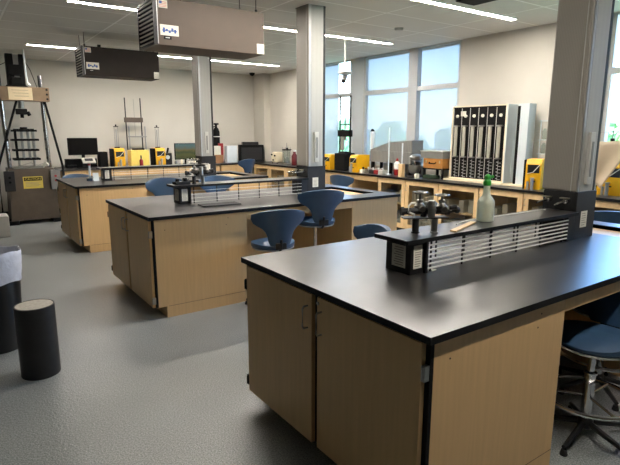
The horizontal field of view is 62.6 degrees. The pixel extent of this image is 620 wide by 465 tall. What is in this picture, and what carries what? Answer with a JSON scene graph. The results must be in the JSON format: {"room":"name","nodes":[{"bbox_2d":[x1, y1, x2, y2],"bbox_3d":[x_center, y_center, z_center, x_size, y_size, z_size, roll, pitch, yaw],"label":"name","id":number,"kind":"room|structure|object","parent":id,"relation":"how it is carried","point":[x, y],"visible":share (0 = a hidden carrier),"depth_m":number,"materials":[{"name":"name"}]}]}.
{"room":"science classroom","nodes":[
{"label":"science classroom","id":0,"kind":"room"},
{"bbox_2d":[0,57,254,211],"bbox_3d":[-4.917,-1.921,10.391,9.280,3.180,0.150,-8,14,-34],"label":"wall","id":1,"kind":"structure","parent":0,"point":[78,107],"depth_m":10.79,"materials":[{"name":"white paint"}]},
{"bbox_2d":[213,123,219,145],"bbox_3d":[-2.216,-2.221,12.024,0.190,0.700,0.221,0,11,0],"label":"fire extinguisher","id":2,"kind":"object","parent":1,"relation":"attached to","point":[216,130],"visible":0.66,"depth_m":11.92,"materials":[{"name":"black metal"}]},
{"bbox_2d":[191,55,213,155],"bbox_3d":[-1.736,-2.130,8.278,0.242,1.748,0.278,-8,14,-34],"label":"structural column","id":3,"kind":"structure","parent":0,"point":[201,65],"depth_m":8.21,"materials":[{"name":"metal"}]},
{"bbox_2d":[0,213,619,464],"bbox_3d":[-0.766,0.773,4.710,9.080,0.100,14.600,-8,14,-34],"label":"floor","id":4,"kind":"structure","parent":0,"point":[135,384],"depth_m":3.27,"materials":[{"name":"concrete"}]},
{"bbox_2d":[0,213,10,237],"bbox_3d":[-4.977,-0.102,8.013,0.420,0.329,0.380,-8,14,-34],"label":"bin","id":5,"kind":"object","parent":4,"relation":"on","point":[4,218],"visible":1,"depth_m":7.94,"materials":[{"name":"paint"}]},
{"bbox_2d":[0,245,21,353],"bbox_3d":[-2.371,0.503,3.835,0.412,0.765,0.411,-8,14,-34],"label":"trash bin","id":6,"kind":"object","parent":4,"relation":"on","point":[10,256],"visible":0.91,"depth_m":3.77,"materials":[{"name":"black plastic"}]},
{"bbox_2d":[0,53,64,225],"bbox_3d":[-5.077,-1.669,9.173,1.080,2.956,0.765,-8,14,-34],"label":"compression tester","id":7,"kind":"object","parent":4,"relation":"on","point":[31,191],"visible":0.97,"depth_m":9.04,"materials":[{"name":"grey metal"}]},
{"bbox_2d":[13,299,60,380],"bbox_3d":[-1.842,0.720,3.451,0.244,0.490,0.244,-8,14,-34],"label":"cylinder","id":8,"kind":"object","parent":4,"relation":"on","point":[35,319],"visible":1,"depth_m":3.36,"materials":[{"name":"black plastic"}]},
{"bbox_2d":[57,170,100,212],"bbox_3d":[-4.574,-0.825,10.250,0.800,0.883,0.761,-8,14,-34],"label":"base cabinet","id":9,"kind":"object","parent":4,"relation":"on","point":[84,171],"visible":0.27,"depth_m":9.91,"materials":[{"name":"brown wood"}]},
{"bbox_2d":[54,163,220,170],"bbox_3d":[-3.578,-1.411,10.861,3.290,0.030,0.765,-8,14,-34],"label":"countertop","id":10,"kind":"structure","parent":9,"relation":"on","point":[59,168],"depth_m":9.98,"materials":[{"name":"black plastic"}]},
{"bbox_2d":[64,158,96,167],"bbox_3d":[-4.643,-1.411,10.341,0.580,0.170,0.188,-8,14,-34],"label":"case","id":11,"kind":"object","parent":10,"relation":"on","point":[69,163],"visible":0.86,"depth_m":10.21,"materials":[{"name":"black plastic"}]},
{"bbox_2d":[67,138,97,167],"bbox_3d":[-4.477,-1.568,10.060,0.550,0.586,0.180,-8,14,-34],"label":"monitor","id":12,"kind":"object","parent":10,"relation":"on","point":[76,146],"visible":0.92,"depth_m":10.01,"materials":[{"name":"plastic"}]},
{"bbox_2d":[97,151,108,166],"bbox_3d":[-4.255,-1.505,10.468,0.160,0.306,0.220,-8,14,-34],"label":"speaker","id":13,"kind":"object","parent":10,"relation":"on","point":[102,157],"visible":0.9,"depth_m":10.38},
{"bbox_2d":[109,124,125,166],"bbox_3d":[-3.949,-1.777,10.428,0.235,0.854,0.368,-8,14,-34],"label":"machine","id":14,"kind":"object","parent":10,"relation":"on","point":[116,154],"visible":0.9,"depth_m":10.39,"materials":[{"name":"yellow metal"}]},
{"bbox_2d":[124,98,149,165],"bbox_3d":[-3.624,-2.111,10.715,0.445,1.400,0.325,-8,14,-34],"label":"frame","id":15,"kind":"object","parent":10,"relation":"on","point":[134,155],"visible":0.95,"depth_m":10.71,"materials":[{"name":"yellow metal"}]},
{"bbox_2d":[150,125,165,164],"bbox_3d":[-3.257,-1.865,10.905,0.235,0.844,0.368,-8,14,-34],"label":"machine","id":16,"kind":"object","parent":10,"relation":"on","point":[157,154],"visible":0.96,"depth_m":10.87,"materials":[{"name":"yellow metal"}]},
{"bbox_2d":[174,143,195,163],"bbox_3d":[-2.745,-1.740,11.264,0.520,0.461,0.180,-8,14,-34],"label":"monitor","id":17,"kind":"object","parent":10,"relation":"on","point":[184,151],"visible":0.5,"depth_m":11.20,"materials":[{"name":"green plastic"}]},
{"bbox_2d":[57,182,146,252],"bbox_3d":[-3.115,-0.301,7.600,0.962,0.884,1.379,-8,14,-34],"label":"base cabinet","id":18,"kind":"object","parent":4,"relation":"on","point":[84,217],"visible":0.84,"depth_m":6.97,"materials":[{"name":"brown wood"}]},
{"bbox_2d":[56,171,268,188],"bbox_3d":[-2.287,-0.757,8.101,2.931,0.242,1.427,-8,14,-34],"label":"countertop","id":19,"kind":"structure","parent":18,"relation":"on","point":[76,183],"depth_m":7.69,"materials":[{"name":"black plastic"}]},
{"bbox_2d":[81,157,95,180],"bbox_3d":[-3.222,-0.923,7.449,0.180,0.335,0.105,-8,14,-34],"label":"digital display","id":20,"kind":"object","parent":19,"relation":"on","point":[84,160],"visible":0.96,"depth_m":7.43,"materials":[{"name":"white plastic"}]},
{"bbox_2d":[96,156,215,180],"bbox_3d":[-2.373,-1.026,8.023,1.840,0.316,0.260,-8,14,-34],"label":"shelf","id":21,"kind":"object","parent":19,"relation":"on","point":[106,174],"visible":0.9,"depth_m":7.99,"materials":[{"name":"black metal"}]},
{"bbox_2d":[111,168,146,175],"bbox_3d":[-3.903,-0.915,10.711,0.800,0.883,0.761,-8,14,-34],"label":"base cabinet","id":22,"kind":"object","parent":4,"relation":"on","point":[135,171],"visible":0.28,"depth_m":10.39,"materials":[{"name":"brown wood"}]},
{"bbox_2d":[145,177,181,195],"bbox_3d":[-1.674,-0.117,6.207,0.525,1.065,0.562,-8,14,-34],"label":"stool","id":23,"kind":"object","parent":4,"relation":"on","point":[157,186],"visible":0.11,"depth_m":6.27,"materials":[{"name":"blue plastic"}]},
{"bbox_2d":[148,167,184,173],"bbox_3d":[-3.231,-1.006,11.174,0.800,0.883,0.761,-8,14,-34],"label":"base cabinet","id":24,"kind":"object","parent":4,"relation":"on","point":[181,169],"visible":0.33,"depth_m":10.81,"materials":[{"name":"brown wood"}]},
{"bbox_2d":[107,204,247,317],"bbox_3d":[-1.388,0.177,5.184,0.962,0.884,1.379,-8,14,-34],"label":"base cabinet","id":25,"kind":"object","parent":4,"relation":"on","point":[180,266],"visible":0.93,"depth_m":4.65,"materials":[{"name":"brown wood"}]},
{"bbox_2d":[106,184,399,220],"bbox_3d":[-0.560,-0.279,5.685,2.931,0.242,1.427,-8,14,-34],"label":"countertop","id":26,"kind":"structure","parent":25,"relation":"on","point":[151,208],"depth_m":5.20,"materials":[{"name":"stone"}]},
{"bbox_2d":[198,201,240,206],"bbox_3d":[-0.889,-0.278,5.018,0.390,0.012,0.170,-7,13,-31],"label":"board","id":27,"kind":"object","parent":26,"relation":"on","point":[233,202],"visible":1,"depth_m":4.97,"materials":[{"name":"grey"}]},
{"bbox_2d":[167,165,324,203],"bbox_3d":[-0.634,-0.545,5.589,1.840,0.316,0.260,-8,14,-34],"label":"shelf","id":28,"kind":"object","parent":26,"relation":"on","point":[308,178],"visible":0.98,"depth_m":5.66,"materials":[{"name":"black plastic"}]},
{"bbox_2d":[185,162,213,183],"bbox_3d":[-1.123,-0.613,5.212,0.318,0.216,0.126,-9,15,-40],"label":"valve manifold","id":29,"kind":"object","parent":28,"relation":"on","point":[200,171],"visible":1,"depth_m":5.17,"materials":[{"name":"metal"}]},
{"bbox_2d":[247,201,351,218],"bbox_3d":[-0.074,-0.236,5.196,1.291,0.074,0.020,-8,14,-34],"label":"rail","id":30,"kind":"object","parent":26,"relation":"attached to","point":[342,205],"visible":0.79,"depth_m":5.19,"materials":[{"name":"brown wood"}]},
{"bbox_2d":[325,187,370,193],"bbox_3d":[0.369,-0.396,6.291,0.404,0.238,0.854,-8,14,-34],"label":"sink basin","id":31,"kind":"object","parent":26,"relation":"in","point":[337,188],"depth_m":6.41,"materials":[{"name":"metal"}]},
{"bbox_2d":[199,176,234,191],"bbox_3d":[-1.118,-0.188,6.591,0.525,1.055,0.562,-8,14,-34],"label":"stool","id":32,"kind":"object","parent":4,"relation":"on","point":[207,178],"visible":0.12,"depth_m":6.70,"materials":[{"name":"blue plastic"}]},
{"bbox_2d":[220,164,243,171],"bbox_3d":[-1.884,-1.188,12.100,0.770,0.883,0.761,-8,14,-34],"label":"base cabinet","id":33,"kind":"object","parent":4,"relation":"on","point":[237,168],"visible":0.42,"depth_m":11.68,"materials":[{"name":"brown wood"}]},
{"bbox_2d":[219,174,266,190],"bbox_3d":[-1.364,-0.537,8.804,0.724,0.884,1.377,-8,14,-34],"label":"base cabinet","id":34,"kind":"object","parent":4,"relation":"on","point":[262,185],"visible":0.16,"depth_m":8.20,"materials":[{"name":"brown wood"}]},
{"bbox_2d":[238,159,254,173],"bbox_3d":[-1.483,-1.079,11.108,0.562,1.055,0.525,9,14,37],"label":"stool","id":35,"kind":"object","parent":4,"relation":"on","point":[247,165],"visible":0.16,"depth_m":10.84,"materials":[{"name":"blue plastic"}]},
{"bbox_2d":[254,164,269,187],"bbox_3d":[-0.865,-1.152,11.921,0.671,0.883,0.686,-8,14,-34],"label":"base cabinet","id":36,"kind":"object","parent":4,"relation":"on","point":[258,169],"visible":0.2,"depth_m":11.94,"materials":[{"name":"brown wood"}]},
{"bbox_2d":[245,209,304,304],"bbox_3d":[-0.346,0.219,4.806,0.525,0.950,0.562,-5,12,-22],"label":"stool","id":37,"kind":"object","parent":4,"relation":"on","point":[279,225],"visible":0.58,"depth_m":4.53,"materials":[{"name":"blue plastic"}]},
{"bbox_2d":[269,166,286,187],"bbox_3d":[-0.463,-1.040,11.359,0.671,0.883,0.686,-8,14,-34],"label":"base cabinet","id":38,"kind":"object","parent":4,"relation":"on","point":[274,171],"visible":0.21,"depth_m":11.38,"materials":[{"name":"brown wood"}]},
{"bbox_2d":[247,212,312,255],"bbox_3d":[-0.464,0.053,5.819,1.291,0.884,0.024,-8,14,-34],"label":"divider panel","id":39,"kind":"object","parent":4,"relation":"on","point":[303,236],"visible":0.02,"depth_m":6.00,"materials":[{"name":"brown wood"}]},
{"bbox_2d":[286,168,296,186],"bbox_3d":[-0.056,-0.927,10.789,0.671,0.883,0.706,-8,14,-34],"label":"base cabinet","id":40,"kind":"object","parent":4,"relation":"on","point":[290,174],"visible":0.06,"depth_m":10.87,"materials":[{"name":"brown wood"}]},
{"bbox_2d":[218,161,619,201],"bbox_3d":[1.000,-0.950,8.544,1.475,0.030,9.880,-8,14,-34],"label":"countertop","id":41,"kind":"structure","parent":40,"relation":"on","point":[269,163],"depth_m":7.43,"materials":[{"name":"black plastic"}]},
{"bbox_2d":[225,146,236,162],"bbox_3d":[-1.842,-1.827,11.904,0.260,0.386,0.122,-8,14,-34],"label":"board","id":42,"kind":"object","parent":41,"relation":"on","point":[230,151],"visible":1,"depth_m":11.85,"materials":[{"name":"white plastic"}]},
{"bbox_2d":[238,142,263,161],"bbox_3d":[-1.426,-1.954,12.327,0.580,0.470,0.305,-3,12,-15],"label":"monitor","id":43,"kind":"object","parent":41,"relation":"on","point":[247,150],"visible":0.86,"depth_m":12.19,"materials":[{"name":"black plastic"}]},
{"bbox_2d":[271,152,283,163],"bbox_3d":[-0.744,-1.704,11.606,0.245,0.260,0.260,-8,14,-34],"label":"instrument","id":44,"kind":"object","parent":41,"relation":"on","point":[277,157],"visible":0.89,"depth_m":11.51,"materials":[{"name":"beige plastic"}]},
{"bbox_2d":[325,154,334,169],"bbox_3d":[0.388,-1.372,9.863,0.368,0.286,0.295,-8,14,-34],"label":"machine","id":45,"kind":"object","parent":41,"relation":"on","point":[329,158],"visible":0.41,"depth_m":9.72,"materials":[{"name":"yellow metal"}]},
{"bbox_2d":[334,95,354,170],"bbox_3d":[0.648,-1.831,9.438,0.260,1.350,0.350,-8,14,-34],"label":"frame","id":46,"kind":"object","parent":41,"relation":"on","point":[342,158],"visible":0.95,"depth_m":9.41,"materials":[{"name":"black metal"}]},
{"bbox_2d":[349,154,369,172],"bbox_3d":[0.852,-1.244,9.162,0.368,0.306,0.235,-8,14,-34],"label":"machine","id":47,"kind":"object","parent":41,"relation":"on","point":[357,161],"visible":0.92,"depth_m":9.07,"materials":[{"name":"yellow metal"}]},
{"bbox_2d":[351,174,377,181],"bbox_3d":[0.941,-0.942,8.796,0.020,0.084,0.680,-8,14,-34],"label":"rail","id":48,"kind":"object","parent":41,"relation":"attached to","point":[357,177],"visible":0.86,"depth_m":8.76,"materials":[{"name":"brown wood"}]},
{"bbox_2d":[370,140,422,174],"bbox_3d":[1.468,-1.299,8.760,0.280,0.570,1.000,-8,14,-34],"label":"housing","id":49,"kind":"object","parent":41,"relation":"on","point":[380,153],"visible":0.67,"depth_m":8.54,"materials":[{"name":"grey plastic"}]},
{"bbox_2d":[406,154,422,177],"bbox_3d":[1.678,-1.068,8.109,0.200,0.370,0.292,9,14,37],"label":"mixer","id":50,"kind":"object","parent":41,"relation":"on","point":[416,168],"visible":0.88,"depth_m":8.03,"materials":[{"name":"grey metal"}]},
{"bbox_2d":[408,165,420,174],"bbox_3d":[1.659,-0.995,8.099,0.200,0.150,0.200,9,14,37],"label":"bowl","id":51,"kind":"object","parent":50,"relation":"on","point":[413,169],"depth_m":8.03,"materials":[{"name":"metal"}]},
{"bbox_2d":[422,168,448,179],"bbox_3d":[2.015,-0.924,7.931,0.340,0.157,0.400,-8,14,-34],"label":"stand","id":52,"kind":"object","parent":41,"relation":"on","point":[424,169],"visible":0.5,"depth_m":7.81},
{"bbox_2d":[423,158,449,168],"bbox_3d":[1.994,-1.075,7.898,0.358,0.150,0.380,-8,14,-34],"label":"case","id":53,"kind":"object","parent":52,"relation":"on","point":[427,162],"visible":0.77,"depth_m":7.76,"materials":[{"name":"orange plastic"}]},
{"bbox_2d":[420,150,449,158],"bbox_3d":[1.998,-1.212,7.899,0.360,0.118,0.460,-8,14,-34],"label":"box","id":54,"kind":"object","parent":53,"relation":"on","point":[435,154],"visible":0.77,"depth_m":7.76,"materials":[{"name":"paint"}]},
{"bbox_2d":[443,104,517,184],"bbox_3d":[2.417,-1.263,7.280,0.300,1.075,1.000,-8,14,-34],"label":"rack","id":55,"kind":"object","parent":41,"relation":"on","point":[482,136],"visible":0.95,"depth_m":7.15,"materials":[{"name":"white metal"}]},
{"bbox_2d":[502,103,536,186],"bbox_3d":[2.804,-1.152,6.731,0.290,1.070,0.320,-8,14,-34],"label":"cabinet","id":56,"kind":"object","parent":41,"relation":"on","point":[526,117],"visible":0.76,"depth_m":6.69,"materials":[{"name":"white metal"}]},
{"bbox_2d":[522,158,544,189],"bbox_3d":[2.824,-0.741,6.439,0.215,0.376,0.368,8,14,34],"label":"machine","id":57,"kind":"object","parent":41,"relation":"on","point":[533,171],"visible":0.99,"depth_m":6.34,"materials":[{"name":"yellow metal"}]},
{"bbox_2d":[595,131,619,187],"bbox_3d":[3.236,-0.743,5.553,0.140,0.725,0.640,-8,14,-34],"label":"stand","id":58,"kind":"object","parent":41,"relation":"on","point":[609,151],"visible":0.56,"depth_m":5.54,"materials":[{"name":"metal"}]},
{"bbox_2d":[595,163,619,196],"bbox_3d":[3.467,-0.622,5.838,0.368,0.376,0.295,-8,14,-34],"label":"machine","id":59,"kind":"object","parent":41,"relation":"on","point":[611,187],"visible":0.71,"depth_m":5.73,"materials":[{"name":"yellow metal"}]},
{"bbox_2d":[297,190,343,245],"bbox_3d":[0.058,0.047,5.409,0.525,1.055,0.562,-4,12,-20],"label":"stool","id":60,"kind":"object","parent":4,"relation":"on","point":[322,204],"visible":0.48,"depth_m":5.12,"materials":[{"name":"blue plastic"}]},
{"bbox_2d":[330,175,353,186],"bbox_3d":[0.633,-0.519,8.589,0.525,0.935,0.562,10,15,42],"label":"stool","id":61,"kind":"object","parent":4,"relation":"on","point":[340,180],"visible":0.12,"depth_m":8.28,"materials":[{"name":"blue plastic"}]},
{"bbox_2d":[327,172,377,190],"bbox_3d":[0.782,-0.695,9.616,0.671,0.883,0.726,-8,14,-34],"label":"base cabinet","id":62,"kind":"object","parent":4,"relation":"on","point":[362,184],"visible":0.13,"depth_m":9.33,"materials":[{"name":"brown wood"}]},
{"bbox_2d":[317,189,397,244],"bbox_3d":[0.362,-0.059,6.388,0.724,0.884,1.377,-8,14,-34],"label":"base cabinet","id":63,"kind":"object","parent":4,"relation":"on","point":[383,211],"visible":0.37,"depth_m":5.79,"materials":[{"name":"brown wood"}]},
{"bbox_2d":[353,224,390,238],"bbox_3d":[0.316,0.415,3.893,0.562,0.920,0.525,-5,12,-24],"label":"stool","id":64,"kind":"object","parent":4,"relation":"on","point":[364,230],"visible":0.1,"depth_m":4.00,"materials":[{"name":"blue plastic"}]},
{"bbox_2d":[378,177,405,229],"bbox_3d":[1.566,-0.478,8.520,0.671,0.883,0.616,-8,14,-34],"label":"base cabinet","id":65,"kind":"object","parent":4,"relation":"on","point":[390,185],"visible":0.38,"depth_m":8.38,"materials":[{"name":"brown wood"}]},
{"bbox_2d":[244,265,565,464],"bbox_3d":[0.386,0.668,2.703,0.962,0.884,1.379,-8,14,-34],"label":"base cabinet","id":66,"kind":"object","parent":4,"relation":"on","point":[368,392],"visible":0.82,"depth_m":2.20,"materials":[{"name":"brown wood"}]},
{"bbox_2d":[241,221,619,345],"bbox_3d":[1.213,0.212,3.204,2.931,0.242,1.427,-8,14,-34],"label":"countertop","id":67,"kind":"structure","parent":66,"relation":"on","point":[445,303],"depth_m":2.51,"materials":[{"name":"black plastic"}]},
{"bbox_2d":[374,189,596,274],"bbox_3d":[1.152,-0.051,3.091,1.840,0.316,0.260,-8,14,-34],"label":"shelf","id":68,"kind":"object","parent":67,"relation":"on","point":[568,215],"depth_m":2.97,"materials":[{"name":"black plastic"}]},
{"bbox_2d":[399,191,460,233],"bbox_3d":[0.633,-0.111,2.676,0.318,0.216,0.126,-1,11,-6],"label":"valve manifold","id":69,"kind":"object","parent":68,"relation":"on","point":[431,207],"visible":1,"depth_m":2.65,"materials":[{"name":"grey metal"}]},
{"bbox_2d":[428,200,435,217],"bbox_3d":[0.630,-0.121,2.636,0.039,0.089,0.039,-1,11,-6],"label":"canister","id":70,"kind":"object","parent":69,"relation":"on","point":[431,203],"depth_m":2.62,"materials":[{"name":"metal"}]},
{"bbox_2d":[476,174,494,221],"bbox_3d":[1.037,-0.205,2.997,0.100,0.277,0.100,-8,14,-34],"label":"spray bottle","id":71,"kind":"object","parent":68,"relation":"on","point":[485,203],"visible":1,"depth_m":2.97,"materials":[{"name":"white plastic"}]},
{"bbox_2d":[536,195,552,202],"bbox_3d":[1.586,-0.225,3.461,0.169,0.045,0.060,-8,14,-34],"label":"tap","id":72,"kind":"object","parent":68,"relation":"on","point":[546,198],"depth_m":3.48,"materials":[{"name":"silver metal"}]},
{"bbox_2d":[554,197,570,205],"bbox_3d":[1.658,-0.205,3.361,0.169,0.045,0.060,-8,14,-34],"label":"tap","id":73,"kind":"object","parent":68,"relation":"on","point":[565,201],"depth_m":3.38,"materials":[{"name":"silver metal"}]},
{"bbox_2d":[565,281,619,310],"bbox_3d":[1.699,0.255,2.715,1.291,0.074,0.020,-8,14,-34],"label":"rail","id":74,"kind":"object","parent":67,"relation":"attached to","point":[576,301],"visible":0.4,"depth_m":2.48,"materials":[{"name":"brown wood"}]},
{"bbox_2d":[593,224,619,231],"bbox_3d":[2.143,0.095,3.810,0.404,0.238,0.854,-8,14,-34],"label":"sink basin","id":75,"kind":"object","parent":67,"relation":"in","point":[607,227],"depth_m":3.92,"materials":[{"name":"metal"}]},
{"bbox_2d":[404,180,438,228],"bbox_3d":[1.939,-0.375,7.997,0.671,0.883,0.656,-8,14,-34],"label":"base cabinet","id":76,"kind":"object","parent":4,"relation":"on","point":[432,188],"visible":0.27,"depth_m":8.01,"materials":[{"name":"brown wood"}]},
{"bbox_2d":[437,184,479,223],"bbox_3d":[2.335,-0.266,7.443,0.671,0.883,0.696,-8,14,-34],"label":"base cabinet","id":77,"kind":"object","parent":4,"relation":"on","point":[466,198],"visible":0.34,"depth_m":7.46,"materials":[{"name":"brown wood"}]},
{"bbox_2d":[479,188,524,215],"bbox_3d":[2.729,-0.157,6.893,0.671,0.883,0.646,-8,14,-34],"label":"base cabinet","id":78,"kind":"object","parent":4,"relation":"on","point":[506,202],"visible":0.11,"depth_m":6.78,"materials":[{"name":"brown wood"}]},
{"bbox_2d":[523,193,543,210],"bbox_3d":[3.119,-0.049,6.347,0.671,0.883,0.686,-8,14,-34],"label":"base cabinet","id":79,"kind":"object","parent":4,"relation":"on","point":[530,199],"visible":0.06,"depth_m":6.37,"materials":[{"name":"brown wood"}]},
{"bbox_2d":[554,291,619,456],"bbox_3d":[1.492,0.713,2.704,0.562,0.796,0.525,-10,15,-41],"label":"stool","id":80,"kind":"object","parent":4,"relation":"on","point":[592,340],"visible":0.84,"depth_m":2.69,"materials":[{"name":"blue plastic"}]},
{"bbox_2d":[558,305,619,411],"bbox_3d":[1.842,0.615,3.205,0.562,0.796,0.525,-3,11,-14],"label":"stool","id":81,"kind":"object","parent":4,"relation":"on","point":[602,371],"visible":0.24,"depth_m":3.21,"materials":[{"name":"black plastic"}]},
{"bbox_2d":[560,228,619,376],"bbox_3d":[2.136,0.432,3.907,0.724,0.884,1.377,-8,14,-34],"label":"base cabinet","id":82,"kind":"object","parent":4,"relation":"on","point":[570,314],"visible":0.07,"depth_m":3.65,"materials":[{"name":"brown wood"}]},
{"bbox_2d":[594,211,619,223],"bbox_3d":[2.594,0.235,4.720,0.525,0.955,0.562,2,11,8],"label":"stool","id":83,"kind":"object","parent":4,"relation":"on","point":[603,216],"visible":0.02,"depth_m":4.38,"materials":[{"name":"blue plastic"}]},
{"bbox_2d":[595,200,619,211],"bbox_3d":[3.521,0.063,5.785,0.671,0.883,0.686,-8,14,-34],"label":"base cabinet","id":84,"kind":"object","parent":4,"relation":"on","point":[600,205],"visible":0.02,"depth_m":5.61,"materials":[{"name":"brown wood"}]},
{"bbox_2d":[0,0,619,74],"bbox_3d":[-0.764,-2.249,4.113,9.080,0.100,14.600,-8,14,-34],"label":"ceiling","id":85,"kind":"structure","parent":0,"point":[41,22],"depth_m":6.59,"materials":[{"name":"tile"}]},
{"bbox_2d":[66,0,136,10],"bbox_3d":[-2.241,-2.473,5.533,0.734,0.011,0.151,-8,14,-34],"label":"recessed light","id":86,"kind":"object","parent":85,"relation":"in","point":[135,9],"depth_m":5.55,"materials":[{"name":"white plastic"}]},
{"bbox_2d":[75,33,159,80],"bbox_3d":[-2.835,-2.576,7.520,1.090,0.579,0.406,-8,14,-34],"label":"ceiling air filtration unit","id":87,"kind":"object","parent":85,"relation":"hanging from","point":[100,62],"visible":0.97,"depth_m":7.36,"materials":[{"name":"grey metal"}]},
{"bbox_2d":[77,50,81,74],"bbox_3d":[-3.257,-2.427,7.251,0.006,0.350,0.360,-8,14,-34],"label":"grille","id":88,"kind":"object","parent":87,"relation":"attached to","point":[79,52],"depth_m":7.26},
{"bbox_2d":[137,0,263,59],"bbox_3d":[-1.048,-2.064,4.971,1.120,0.594,0.456,-8,14,-34],"label":"ceiling air filtration unit","id":89,"kind":"object","parent":85,"relation":"hanging from","point":[164,26],"visible":1,"depth_m":4.79,"materials":[{"name":"beige metal"}]},
{"bbox_2d":[141,3,153,46],"bbox_3d":[-1.483,-1.911,4.694,0.006,0.360,0.410,-8,14,-34],"label":"grille","id":90,"kind":"object","parent":89,"relation":"attached to","point":[147,34],"depth_m":4.68,"materials":[{"name":"metal"}]},
{"bbox_2d":[162,27,176,33],"bbox_3d":[-1.262,-1.817,4.585,0.136,0.042,0.001,-8,14,-34],"label":"print","id":91,"kind":"object","parent":89,"relation":"attached to","point":[165,30],"depth_m":4.58},
{"bbox_2d":[338,35,351,82],"bbox_3d":[0.508,-2.497,7.364,0.210,0.668,0.210,-8,14,-34],"label":"security camera","id":92,"kind":"object","parent":85,"relation":"hanging from","point":[344,73],"visible":1,"depth_m":7.35,"materials":[{"name":"white plastic"}]},
{"bbox_2d":[325,34,393,44],"bbox_3d":[0.742,-2.876,7.587,1.322,0.011,0.149,-8,14,-34],"label":"recessed light","id":93,"kind":"object","parent":85,"relation":"in","point":[328,35],"depth_m":7.59,"materials":[{"name":"white plastic"}]},
{"bbox_2d":[412,0,517,20],"bbox_3d":[0.763,-2.376,5.055,4.270,0.012,0.100,-8,14,-34],"label":"recessed light","id":94,"kind":"object","parent":85,"relation":"in","point":[433,2],"visible":1,"depth_m":5.72,"materials":[{"name":"white plastic"}]},
{"bbox_2d":[456,0,495,5],"bbox_3d":[1.748,-2.428,5.326,0.300,0.013,0.320,-8,14,-34],"label":"ceiling vent","id":95,"kind":"object","parent":85,"relation":"in","point":[469,2],"visible":1,"depth_m":5.36,"materials":[{"name":"metal"}]},
{"bbox_2d":[295,4,325,165],"bbox_3d":[0.015,-1.645,5.828,0.242,1.748,0.278,-8,14,-34],"label":"structural column","id":96,"kind":"structure","parent":0,"point":[310,18],"depth_m":5.74,"materials":[{"name":"metal"}]},
{"bbox_2d":[270,11,619,189],"bbox_3d":[3.034,-1.251,7.025,0.200,3.180,14.600,-8,14,-34],"label":"wall","id":97,"kind":"structure","parent":0,"point":[514,66],"depth_m":7.21,"materials":[{"name":"white paint"}]},
{"bbox_2d":[253,73,270,160],"bbox_3d":[-1.169,-2.351,12.581,0.180,2.980,0.500,-8,14,-34],"label":"trim","id":98,"kind":"structure","parent":97,"relation":"attached to","point":[261,82],"depth_m":12.35,"materials":[{"name":"white paint"}]},
{"bbox_2d":[325,60,351,98],"bbox_3d":[0.552,-2.432,10.377,0.143,1.955,1.090,-8,14,-34],"label":"window","id":99,"kind":"structure","parent":97,"relation":"in","point":[343,95],"depth_m":10.04,"materials":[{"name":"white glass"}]},
{"bbox_2d":[325,63,339,153],"bbox_3d":[0.426,-2.479,10.583,0.036,1.928,0.540,-8,14,-34],"label":"roller blind","id":100,"kind":"object","parent":99,"relation":"attached to","point":[331,71],"visible":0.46,"depth_m":10.54,"materials":[{"name":"fabric"}]},
{"bbox_2d":[351,57,363,153],"bbox_3d":[0.957,-2.317,9.799,0.140,1.955,0.340,-8,14,-34],"label":"trim","id":101,"kind":"structure","parent":97,"relation":"attached to","point":[357,64],"depth_m":9.73,"materials":[{"name":"metal"}]},
{"bbox_2d":[362,49,408,165],"bbox_3d":[1.421,-2.191,9.160,0.143,1.955,1.260,-8,14,-34],"label":"window","id":102,"kind":"structure","parent":97,"relation":"in","point":[366,92],"depth_m":9.47,"materials":[{"name":"grey metal"}]},
{"bbox_2d":[366,52,408,154],"bbox_3d":[1.437,-2.200,9.169,0.036,1.928,1.256,-8,14,-34],"label":"roller blind","id":103,"kind":"object","parent":102,"relation":"attached to","point":[384,111],"visible":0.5,"depth_m":9.18,"materials":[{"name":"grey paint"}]},
{"bbox_2d":[405,48,421,166],"bbox_3d":[1.753,-2.087,8.633,0.097,1.955,0.200,-8,14,-34],"label":"trim","id":104,"kind":"structure","parent":97,"relation":"attached to","point":[415,54],"depth_m":8.55,"materials":[{"name":"metal"}]},
{"bbox_2d":[417,40,461,167],"bbox_3d":[2.064,-2.013,8.261,0.143,1.955,0.980,-8,14,-34],"label":"window","id":105,"kind":"structure","parent":97,"relation":"in","point":[457,84],"depth_m":7.95,"materials":[{"name":"grey metal"}]},
{"bbox_2d":[419,43,459,164],"bbox_3d":[2.079,-2.022,8.270,0.036,1.928,0.975,-8,14,-34],"label":"roller blind","id":106,"kind":"object","parent":105,"relation":"attached to","point":[440,64],"visible":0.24,"depth_m":8.25,"materials":[{"name":"fabric"}]},
{"bbox_2d":[600,12,619,141],"bbox_3d":[4.163,-1.432,5.325,0.143,1.955,2.030,-8,14,-34],"label":"window","id":107,"kind":"structure","parent":97,"relation":"in","point":[612,69],"depth_m":6.02,"materials":[{"name":"white metal"}]},
{"bbox_2d":[542,0,614,191],"bbox_3d":[1.789,-1.154,3.346,0.242,1.748,0.278,-8,14,-34],"label":"structural column","id":108,"kind":"structure","parent":0,"point":[584,27],"depth_m":3.32,"materials":[{"name":"metal"}]},
{"label":"outside","id":109,"kind":"structure","parent":0,"visible":0},
{"bbox_3d":[42.728,-10.798,84.427,152.520,0.200,210.000,-8,14,-34],"label":"ground","id":110,"kind":"structure","parent":109,"visible":0},
{"bbox_2d":[338,117,348,150],"bbox_3d":[5.433,-10.184,61.693,6.814,7.343,6.895,4,12,17],"label":"leafy tree","id":111,"kind":"object","parent":110,"relation":"on","point":[346,146],"visible":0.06,"depth_m":59.41,"materials":[{"name":"green plant"}]},
{"bbox_2d":[607,89,619,140],"bbox_3d":[16.761,-4.062,28.825,6.302,8.074,4.653,-3,12,-16],"label":"leafy tree","id":112,"kind":"object","parent":110,"relation":"on","point":[614,123],"visible":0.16,"depth_m":26.04,"materials":[{"name":"green plant"}]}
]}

